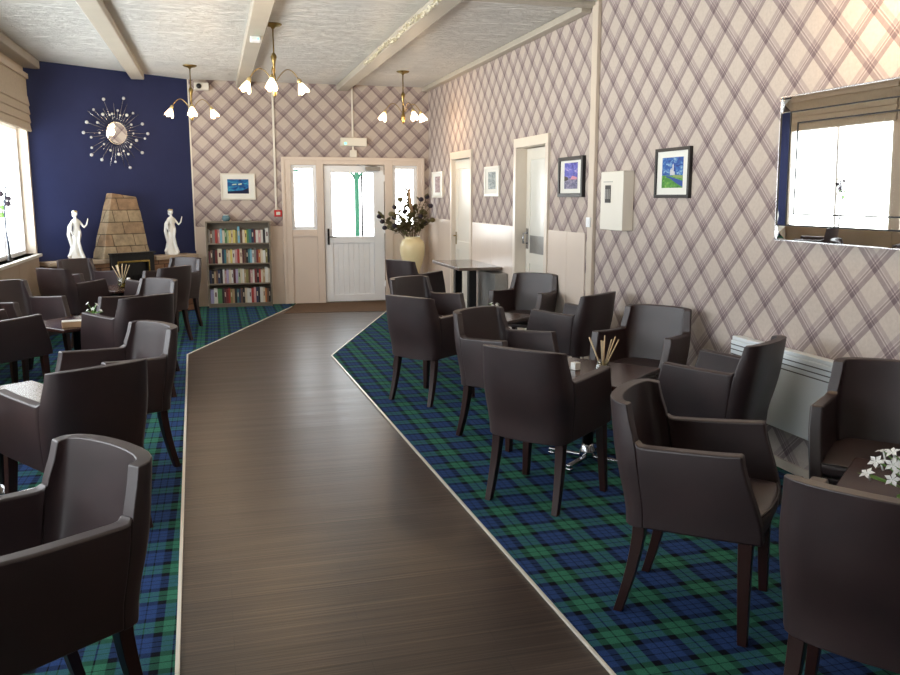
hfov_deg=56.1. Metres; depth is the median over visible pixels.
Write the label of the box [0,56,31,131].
blind
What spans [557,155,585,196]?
framed picture
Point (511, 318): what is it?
pedestal table
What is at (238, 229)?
book
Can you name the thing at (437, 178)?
artwork
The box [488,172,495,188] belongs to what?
artwork
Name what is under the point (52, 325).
pedestal table
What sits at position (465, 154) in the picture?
trim
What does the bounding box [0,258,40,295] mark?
wainscoting
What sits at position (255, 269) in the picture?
book
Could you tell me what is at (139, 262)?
fireplace insert
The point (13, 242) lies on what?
ground
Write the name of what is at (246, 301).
book
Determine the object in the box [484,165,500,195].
framed picture
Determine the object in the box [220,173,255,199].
framed picture
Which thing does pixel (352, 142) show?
emergency light
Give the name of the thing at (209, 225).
bookcase
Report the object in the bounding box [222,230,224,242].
book
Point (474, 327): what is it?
tub chair
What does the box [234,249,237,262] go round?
book
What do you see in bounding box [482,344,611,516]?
tub chair
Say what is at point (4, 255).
window
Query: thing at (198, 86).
security camera
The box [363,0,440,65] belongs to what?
tinsel garland
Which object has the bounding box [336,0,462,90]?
beam
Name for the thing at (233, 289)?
book
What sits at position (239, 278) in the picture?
book
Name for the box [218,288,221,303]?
book
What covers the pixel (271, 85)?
chandelier
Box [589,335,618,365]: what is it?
reed diffuser
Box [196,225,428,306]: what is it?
trim
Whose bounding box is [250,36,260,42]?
sensor
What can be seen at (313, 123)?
wall
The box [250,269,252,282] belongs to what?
book
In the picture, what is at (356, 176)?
post
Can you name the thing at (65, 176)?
wall
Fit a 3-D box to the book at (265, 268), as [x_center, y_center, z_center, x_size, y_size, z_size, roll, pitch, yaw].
[-2.703,-0.928,12.436,0.041,0.218,0.138,-3,10,-15]
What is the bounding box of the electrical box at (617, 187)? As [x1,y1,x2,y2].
[600,171,633,230]
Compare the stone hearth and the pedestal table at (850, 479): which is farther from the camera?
the stone hearth
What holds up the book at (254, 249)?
on the bookcase
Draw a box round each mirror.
[107,122,126,143]
[774,77,899,249]
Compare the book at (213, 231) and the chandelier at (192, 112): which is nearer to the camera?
the chandelier at (192, 112)
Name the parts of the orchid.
stem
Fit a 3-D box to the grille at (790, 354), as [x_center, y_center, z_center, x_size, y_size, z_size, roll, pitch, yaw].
[1.986,0.102,4.727,0.058,0.024,1.310,-3,10,-15]
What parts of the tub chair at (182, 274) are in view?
armrest, backrest, leg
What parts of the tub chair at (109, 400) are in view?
leg, armrest, backrest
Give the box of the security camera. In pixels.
[194,82,208,90]
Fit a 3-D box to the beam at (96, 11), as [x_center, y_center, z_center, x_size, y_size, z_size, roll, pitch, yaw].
[-2.026,-2.195,3.631,0.170,0.090,15.880,-3,10,-15]
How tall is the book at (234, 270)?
0.192 m
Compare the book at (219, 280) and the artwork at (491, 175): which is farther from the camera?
the book at (219, 280)
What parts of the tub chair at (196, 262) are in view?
armrest, leg, backrest, armrest, leg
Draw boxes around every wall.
[0,52,37,264]
[23,61,198,301]
[188,79,428,226]
[428,0,899,470]
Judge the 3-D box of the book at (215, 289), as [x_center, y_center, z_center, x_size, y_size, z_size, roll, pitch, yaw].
[-3.405,-0.610,12.295,0.052,0.217,0.136,-3,10,-15]
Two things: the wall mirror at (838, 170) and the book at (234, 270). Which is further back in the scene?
the book at (234, 270)
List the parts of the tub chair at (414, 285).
backrest, armrest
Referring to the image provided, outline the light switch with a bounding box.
[586,217,590,226]
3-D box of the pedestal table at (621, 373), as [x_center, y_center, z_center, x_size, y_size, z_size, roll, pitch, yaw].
[0.839,0.474,5.120,0.640,0.560,0.640,6,12,34]
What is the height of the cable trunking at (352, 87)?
0.750 m
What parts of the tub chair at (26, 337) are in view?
armrest, leg, armrest, leg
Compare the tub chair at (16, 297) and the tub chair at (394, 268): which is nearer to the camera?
the tub chair at (16, 297)
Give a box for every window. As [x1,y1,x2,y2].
[0,122,26,261]
[290,165,316,229]
[392,166,416,228]
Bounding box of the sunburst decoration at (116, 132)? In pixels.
[82,97,148,168]
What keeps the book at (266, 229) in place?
on the bookcase
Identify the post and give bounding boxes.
[349,173,362,235]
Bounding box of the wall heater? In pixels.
[731,335,833,439]
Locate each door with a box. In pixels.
[323,164,385,301]
[453,159,468,307]
[522,147,544,329]
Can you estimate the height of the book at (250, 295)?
0.203 m
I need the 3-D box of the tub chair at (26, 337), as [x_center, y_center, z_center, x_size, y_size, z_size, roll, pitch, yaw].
[-3.462,0.105,6.466,0.572,0.845,0.634,6,11,33]
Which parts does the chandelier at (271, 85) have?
lamp shade, lamp shade, rod, lamp shade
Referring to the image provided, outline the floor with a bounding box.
[180,304,609,674]
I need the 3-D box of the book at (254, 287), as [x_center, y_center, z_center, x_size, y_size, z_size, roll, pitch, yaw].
[-2.871,-0.634,12.437,0.030,0.220,0.141,-3,10,-15]
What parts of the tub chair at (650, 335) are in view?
armrest, seat, backrest, armrest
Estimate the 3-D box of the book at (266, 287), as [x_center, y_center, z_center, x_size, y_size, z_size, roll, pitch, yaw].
[-2.695,-0.635,12.485,0.025,0.205,0.137,-3,10,-15]
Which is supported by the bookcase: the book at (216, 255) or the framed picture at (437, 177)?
the book at (216, 255)
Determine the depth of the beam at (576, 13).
8.82 m
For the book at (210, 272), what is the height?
0.192 m
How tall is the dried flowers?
0.883 m
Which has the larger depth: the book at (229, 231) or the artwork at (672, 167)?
the book at (229, 231)
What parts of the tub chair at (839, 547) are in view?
leg, leg, armrest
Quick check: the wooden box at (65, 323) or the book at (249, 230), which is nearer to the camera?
the wooden box at (65, 323)
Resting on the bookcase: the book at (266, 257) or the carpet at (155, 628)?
the book at (266, 257)
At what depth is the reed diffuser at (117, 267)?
9.65 m
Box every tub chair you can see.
[0,279,71,381]
[0,309,52,383]
[0,358,152,527]
[0,434,151,674]
[35,268,109,347]
[55,320,180,466]
[56,258,121,312]
[81,293,176,396]
[96,277,179,370]
[124,265,192,339]
[142,257,202,331]
[385,294,474,407]
[386,259,445,292]
[389,275,465,367]
[453,306,559,451]
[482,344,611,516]
[488,272,557,329]
[526,291,615,357]
[589,304,691,433]
[610,378,781,647]
[658,335,786,420]
[779,474,899,674]
[808,357,899,484]
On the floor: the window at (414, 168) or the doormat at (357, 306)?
the doormat at (357, 306)
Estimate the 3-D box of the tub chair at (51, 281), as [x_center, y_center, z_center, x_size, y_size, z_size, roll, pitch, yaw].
[-4.093,-0.351,9.185,0.572,0.845,0.634,4,10,24]
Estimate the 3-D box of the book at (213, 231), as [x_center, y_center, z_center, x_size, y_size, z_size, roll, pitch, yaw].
[-3.401,-1.453,12.157,0.034,0.187,0.141,-3,10,-15]
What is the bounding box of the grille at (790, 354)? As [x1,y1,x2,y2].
[732,335,833,366]
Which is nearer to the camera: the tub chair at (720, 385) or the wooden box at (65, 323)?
the tub chair at (720, 385)
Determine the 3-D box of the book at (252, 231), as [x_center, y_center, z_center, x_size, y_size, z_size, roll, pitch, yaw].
[-2.879,-1.483,12.304,0.034,0.197,0.142,-3,10,-15]
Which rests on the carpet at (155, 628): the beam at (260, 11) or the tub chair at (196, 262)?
the tub chair at (196, 262)
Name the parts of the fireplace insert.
brass trim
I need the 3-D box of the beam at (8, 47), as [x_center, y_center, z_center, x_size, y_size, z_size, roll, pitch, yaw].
[-3.028,-2.082,2.986,0.170,0.100,15.150,-3,10,-15]
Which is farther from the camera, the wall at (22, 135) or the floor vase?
the floor vase
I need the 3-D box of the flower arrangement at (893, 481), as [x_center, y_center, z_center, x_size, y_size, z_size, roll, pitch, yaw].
[1.552,0.460,2.835,0.313,0.225,0.290,-4,10,-23]
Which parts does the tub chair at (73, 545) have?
armrest, armrest, leg, backrest, leg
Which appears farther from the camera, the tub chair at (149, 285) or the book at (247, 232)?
the book at (247, 232)
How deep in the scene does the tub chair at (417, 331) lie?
6.45 m
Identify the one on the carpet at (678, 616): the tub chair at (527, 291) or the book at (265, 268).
the tub chair at (527, 291)
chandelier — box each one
[165,64,218,120]
[240,22,309,96]
[378,70,427,123]
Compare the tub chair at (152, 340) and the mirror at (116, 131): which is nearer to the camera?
the tub chair at (152, 340)
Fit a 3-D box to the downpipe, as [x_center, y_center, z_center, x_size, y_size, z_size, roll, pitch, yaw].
[-1.474,-2.098,14.187,0.030,2.750,0.030,-3,10,-15]
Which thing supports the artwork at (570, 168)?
attached to the framed picture at (571, 170)
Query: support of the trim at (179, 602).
on the floor
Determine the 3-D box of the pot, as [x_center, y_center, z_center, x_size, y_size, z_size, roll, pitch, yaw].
[0.758,0.166,5.099,0.044,0.055,0.044,-6,11,-32]
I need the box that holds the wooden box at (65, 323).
[62,319,80,327]
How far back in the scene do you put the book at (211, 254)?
12.13 m
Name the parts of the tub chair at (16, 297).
armrest, backrest, leg, leg, armrest, seat rail, leg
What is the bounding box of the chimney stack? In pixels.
[93,193,148,258]
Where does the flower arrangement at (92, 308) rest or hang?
on the pedestal table at (52, 325)
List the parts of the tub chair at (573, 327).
armrest, armrest, backrest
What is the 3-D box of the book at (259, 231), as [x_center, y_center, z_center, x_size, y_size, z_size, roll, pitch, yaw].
[-2.781,-1.477,12.323,0.035,0.179,0.131,-3,10,-15]
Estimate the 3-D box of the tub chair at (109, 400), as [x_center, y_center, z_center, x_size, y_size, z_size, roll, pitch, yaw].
[-1.769,0.512,4.035,0.634,0.845,0.572,8,12,39]
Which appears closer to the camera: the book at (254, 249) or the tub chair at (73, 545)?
the tub chair at (73, 545)
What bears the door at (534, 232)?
in the wall at (712, 77)
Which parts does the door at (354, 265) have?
handle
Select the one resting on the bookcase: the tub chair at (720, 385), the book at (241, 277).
the book at (241, 277)
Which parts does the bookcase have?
panel, panel, shelf, shelf, shelf, shelf, panel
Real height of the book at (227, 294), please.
0.205 m
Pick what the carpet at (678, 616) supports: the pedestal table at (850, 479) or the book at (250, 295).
the pedestal table at (850, 479)
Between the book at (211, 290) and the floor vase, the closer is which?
the book at (211, 290)
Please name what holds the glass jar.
on the bookcase
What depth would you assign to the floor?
3.93 m
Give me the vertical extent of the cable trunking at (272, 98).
1.810 m
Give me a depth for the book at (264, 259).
12.31 m
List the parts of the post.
post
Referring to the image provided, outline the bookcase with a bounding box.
[205,221,272,307]
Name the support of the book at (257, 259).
on the bookcase
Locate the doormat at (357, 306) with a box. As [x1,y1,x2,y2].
[285,301,385,312]
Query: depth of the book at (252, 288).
12.36 m
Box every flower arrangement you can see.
[86,302,101,313]
[856,447,899,497]
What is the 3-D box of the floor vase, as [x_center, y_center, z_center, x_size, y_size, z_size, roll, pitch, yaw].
[-0.563,-1.022,12.734,0.376,0.995,0.376,-3,10,-15]
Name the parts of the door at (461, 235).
panel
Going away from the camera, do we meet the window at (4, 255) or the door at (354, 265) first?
the window at (4, 255)
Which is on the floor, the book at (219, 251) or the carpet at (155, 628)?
the carpet at (155, 628)
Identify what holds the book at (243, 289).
on the bookcase
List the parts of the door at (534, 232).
handle, push plate, panel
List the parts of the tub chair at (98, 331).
armrest, backrest, leg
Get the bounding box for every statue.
[67,210,87,258]
[164,209,181,254]
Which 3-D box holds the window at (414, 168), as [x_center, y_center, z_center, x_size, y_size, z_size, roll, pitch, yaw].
[-0.700,-2.142,12.934,0.380,0.950,0.050,-3,10,-15]
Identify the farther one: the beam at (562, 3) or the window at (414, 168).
the window at (414, 168)
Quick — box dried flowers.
[377,187,434,237]
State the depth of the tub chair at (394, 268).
10.06 m
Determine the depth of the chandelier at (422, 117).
11.11 m
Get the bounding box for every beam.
[0,31,39,68]
[75,0,143,79]
[236,0,274,87]
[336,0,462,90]
[422,8,590,91]
[465,0,594,8]
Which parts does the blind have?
head rail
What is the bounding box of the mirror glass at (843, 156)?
[786,97,899,229]
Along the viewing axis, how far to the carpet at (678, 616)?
3.87 m
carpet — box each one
[0,303,295,674]
[333,312,899,674]
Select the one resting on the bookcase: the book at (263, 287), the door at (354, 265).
the book at (263, 287)
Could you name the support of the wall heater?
attached to the wall at (712, 77)
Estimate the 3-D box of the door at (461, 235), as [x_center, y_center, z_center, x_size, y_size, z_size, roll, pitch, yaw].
[0.181,-1.342,11.369,0.092,2.070,0.850,-3,10,-15]
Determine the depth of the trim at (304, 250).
12.66 m
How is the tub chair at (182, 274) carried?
on the carpet at (155, 628)
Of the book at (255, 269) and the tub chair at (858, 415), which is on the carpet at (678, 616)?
the tub chair at (858, 415)
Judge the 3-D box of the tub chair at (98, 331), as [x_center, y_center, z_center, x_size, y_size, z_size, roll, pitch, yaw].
[-2.513,0.066,6.694,0.634,0.845,0.572,7,12,34]
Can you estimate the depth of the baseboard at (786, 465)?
4.93 m
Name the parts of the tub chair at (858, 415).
armrest, seat rail, seat, backrest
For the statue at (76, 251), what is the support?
on the stone hearth
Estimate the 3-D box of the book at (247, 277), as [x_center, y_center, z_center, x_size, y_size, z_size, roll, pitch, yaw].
[-2.969,-0.903,12.364,0.034,0.193,0.127,-3,10,-15]
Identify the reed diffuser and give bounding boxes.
[112,264,129,287]
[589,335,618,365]
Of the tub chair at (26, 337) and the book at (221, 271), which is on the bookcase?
the book at (221, 271)
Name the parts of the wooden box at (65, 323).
box lid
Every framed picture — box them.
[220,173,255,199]
[432,171,443,197]
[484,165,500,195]
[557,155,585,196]
[653,146,692,197]
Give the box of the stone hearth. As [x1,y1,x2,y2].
[39,253,198,316]
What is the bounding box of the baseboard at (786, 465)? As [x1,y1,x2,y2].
[773,454,808,478]
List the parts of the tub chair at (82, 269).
backrest, armrest, armrest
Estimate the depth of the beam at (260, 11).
8.07 m
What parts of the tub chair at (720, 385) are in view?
armrest, armrest, backrest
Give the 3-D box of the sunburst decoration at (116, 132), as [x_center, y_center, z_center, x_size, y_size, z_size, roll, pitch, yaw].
[-4.360,-2.680,11.050,0.043,0.933,0.952,7,12,38]
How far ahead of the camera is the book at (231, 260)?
12.19 m
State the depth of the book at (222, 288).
12.27 m
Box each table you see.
[0,381,42,494]
[43,315,81,349]
[108,284,124,295]
[432,259,501,307]
[440,312,529,375]
[548,357,659,471]
[835,457,899,497]
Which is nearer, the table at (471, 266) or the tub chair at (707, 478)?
the tub chair at (707, 478)
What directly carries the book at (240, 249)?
on the bookcase
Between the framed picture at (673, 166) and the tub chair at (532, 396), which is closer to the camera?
the tub chair at (532, 396)
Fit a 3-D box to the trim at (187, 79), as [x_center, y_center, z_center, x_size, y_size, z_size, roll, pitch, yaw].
[-3.672,-2.435,12.021,0.020,2.390,0.014,-3,10,-15]
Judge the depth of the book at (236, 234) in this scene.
12.17 m
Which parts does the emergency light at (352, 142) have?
casing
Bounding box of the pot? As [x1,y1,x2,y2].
[571,361,580,369]
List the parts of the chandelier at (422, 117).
lamp shade, lamp shade, lamp shade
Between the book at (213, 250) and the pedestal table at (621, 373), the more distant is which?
the book at (213, 250)
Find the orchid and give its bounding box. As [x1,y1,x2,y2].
[0,186,13,260]
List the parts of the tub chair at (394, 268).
backrest, armrest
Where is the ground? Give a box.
[0,231,373,255]
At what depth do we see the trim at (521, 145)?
9.17 m
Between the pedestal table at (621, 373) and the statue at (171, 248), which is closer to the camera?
the pedestal table at (621, 373)
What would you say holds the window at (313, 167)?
in the wall at (313, 123)
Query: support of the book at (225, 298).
on the bookcase
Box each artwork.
[227,179,248,193]
[435,176,439,192]
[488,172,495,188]
[564,162,577,188]
[661,156,683,187]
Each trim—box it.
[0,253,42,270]
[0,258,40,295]
[175,306,291,674]
[187,79,196,250]
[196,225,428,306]
[281,157,424,303]
[326,300,385,301]
[331,311,615,674]
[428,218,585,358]
[450,149,472,292]
[511,133,550,329]
[584,0,601,358]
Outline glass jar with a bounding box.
[222,215,229,220]
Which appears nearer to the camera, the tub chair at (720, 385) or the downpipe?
the tub chair at (720, 385)
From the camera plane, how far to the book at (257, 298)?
12.38 m
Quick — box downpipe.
[361,174,363,235]
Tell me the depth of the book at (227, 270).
12.22 m
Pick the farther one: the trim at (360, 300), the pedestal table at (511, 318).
the trim at (360, 300)
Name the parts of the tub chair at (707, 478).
leg, backrest, leg, armrest, armrest, leg, seat, leg, seat rail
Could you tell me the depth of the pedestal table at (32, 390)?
4.53 m
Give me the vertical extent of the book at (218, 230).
0.191 m
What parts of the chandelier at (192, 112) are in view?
lamp shade, lamp shade, lamp shade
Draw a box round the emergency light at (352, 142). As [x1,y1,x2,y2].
[340,138,366,156]
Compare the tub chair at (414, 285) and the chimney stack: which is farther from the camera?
the chimney stack
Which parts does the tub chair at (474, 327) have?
leg, backrest, armrest, leg, armrest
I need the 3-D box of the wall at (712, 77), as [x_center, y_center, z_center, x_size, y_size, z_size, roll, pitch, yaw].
[1.923,-0.898,5.330,0.200,3.210,16.600,-3,10,-15]
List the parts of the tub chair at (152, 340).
armrest, armrest, backrest, leg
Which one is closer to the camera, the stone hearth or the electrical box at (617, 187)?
the electrical box at (617, 187)
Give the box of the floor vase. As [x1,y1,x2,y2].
[400,236,424,272]
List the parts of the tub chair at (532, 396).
leg, leg, backrest, leg, armrest, leg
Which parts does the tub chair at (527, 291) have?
armrest, seat rail, seat, backrest, armrest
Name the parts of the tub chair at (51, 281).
backrest, leg, armrest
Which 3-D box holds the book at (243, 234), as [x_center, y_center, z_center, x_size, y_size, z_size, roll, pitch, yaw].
[-2.999,-1.470,12.261,0.030,0.186,0.133,-3,10,-15]
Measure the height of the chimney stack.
0.838 m
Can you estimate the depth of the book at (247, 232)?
12.22 m
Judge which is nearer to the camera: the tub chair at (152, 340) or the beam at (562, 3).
the tub chair at (152, 340)
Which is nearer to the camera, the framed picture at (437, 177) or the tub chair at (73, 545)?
the tub chair at (73, 545)
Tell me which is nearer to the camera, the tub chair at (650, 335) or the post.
the tub chair at (650, 335)
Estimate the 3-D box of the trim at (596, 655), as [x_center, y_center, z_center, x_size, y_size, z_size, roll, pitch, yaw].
[0.194,0.863,4.503,1.049,0.010,15.351,-2,10,-12]
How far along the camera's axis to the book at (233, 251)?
12.21 m
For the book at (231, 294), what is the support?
on the bookcase
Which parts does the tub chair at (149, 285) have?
armrest, backrest, leg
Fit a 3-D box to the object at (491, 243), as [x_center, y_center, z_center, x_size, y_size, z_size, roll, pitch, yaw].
[0.440,-0.764,10.400,0.012,1.270,5.786,-3,10,-15]
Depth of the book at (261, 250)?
12.31 m
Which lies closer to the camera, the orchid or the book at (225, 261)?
the orchid
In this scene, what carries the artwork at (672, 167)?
attached to the framed picture at (673, 166)
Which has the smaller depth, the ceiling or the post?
the ceiling
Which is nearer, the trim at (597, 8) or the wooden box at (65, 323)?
the wooden box at (65, 323)
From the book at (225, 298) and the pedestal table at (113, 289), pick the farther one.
the book at (225, 298)
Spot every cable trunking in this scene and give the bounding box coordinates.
[271,91,276,209]
[351,87,353,136]
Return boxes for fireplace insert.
[108,251,155,283]
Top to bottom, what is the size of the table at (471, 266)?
0.785 m
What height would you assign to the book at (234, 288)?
0.210 m
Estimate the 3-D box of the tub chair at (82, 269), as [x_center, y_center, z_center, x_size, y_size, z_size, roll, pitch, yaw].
[-4.341,-0.517,10.176,0.634,0.845,0.572,5,11,29]
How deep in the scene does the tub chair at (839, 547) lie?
2.24 m
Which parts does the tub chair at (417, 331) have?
leg, backrest, leg, leg, armrest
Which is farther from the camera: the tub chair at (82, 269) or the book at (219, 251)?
the book at (219, 251)
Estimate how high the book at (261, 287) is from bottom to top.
0.220 m
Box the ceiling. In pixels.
[0,0,596,86]
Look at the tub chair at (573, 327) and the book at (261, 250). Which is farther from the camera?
the book at (261, 250)
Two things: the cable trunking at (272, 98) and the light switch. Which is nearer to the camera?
the light switch
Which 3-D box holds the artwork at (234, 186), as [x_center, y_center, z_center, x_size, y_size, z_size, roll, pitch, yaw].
[-3.065,-2.185,12.224,0.300,0.205,0.002,-3,10,-15]
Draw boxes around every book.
[209,270,211,283]
[210,249,212,263]
[210,289,213,303]
[212,230,214,242]
[212,249,214,263]
[214,288,217,303]
[215,250,217,262]
[217,229,219,242]
[217,249,221,263]
[218,270,220,283]
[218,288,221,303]
[220,269,222,282]
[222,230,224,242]
[222,288,224,302]
[224,249,226,262]
[224,287,226,302]
[226,269,228,282]
[226,288,228,302]
[228,230,230,242]
[229,269,231,282]
[230,249,232,262]
[230,288,232,302]
[232,250,234,262]
[232,288,234,302]
[233,269,235,282]
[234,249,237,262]
[234,288,236,302]
[235,230,237,242]
[237,226,239,242]
[237,249,239,262]
[238,268,240,282]
[239,248,241,262]
[240,268,242,282]
[242,230,244,242]
[242,288,244,302]
[245,287,247,302]
[246,229,248,242]
[246,269,248,282]
[248,229,250,242]
[249,288,251,302]
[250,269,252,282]
[251,229,253,242]
[251,287,253,301]
[253,248,256,262]
[253,286,255,301]
[254,268,256,282]
[256,249,258,262]
[256,287,258,301]
[258,230,260,242]
[260,249,262,262]
[260,286,262,301]
[263,250,265,262]
[263,287,264,301]
[264,267,267,281]
[265,228,268,242]
[265,248,267,262]
[266,287,268,301]
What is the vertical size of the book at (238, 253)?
0.199 m
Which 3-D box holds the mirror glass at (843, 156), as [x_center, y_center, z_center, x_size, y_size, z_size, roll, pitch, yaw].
[2.121,-0.839,4.102,0.008,0.630,1.470,-4,10,-15]

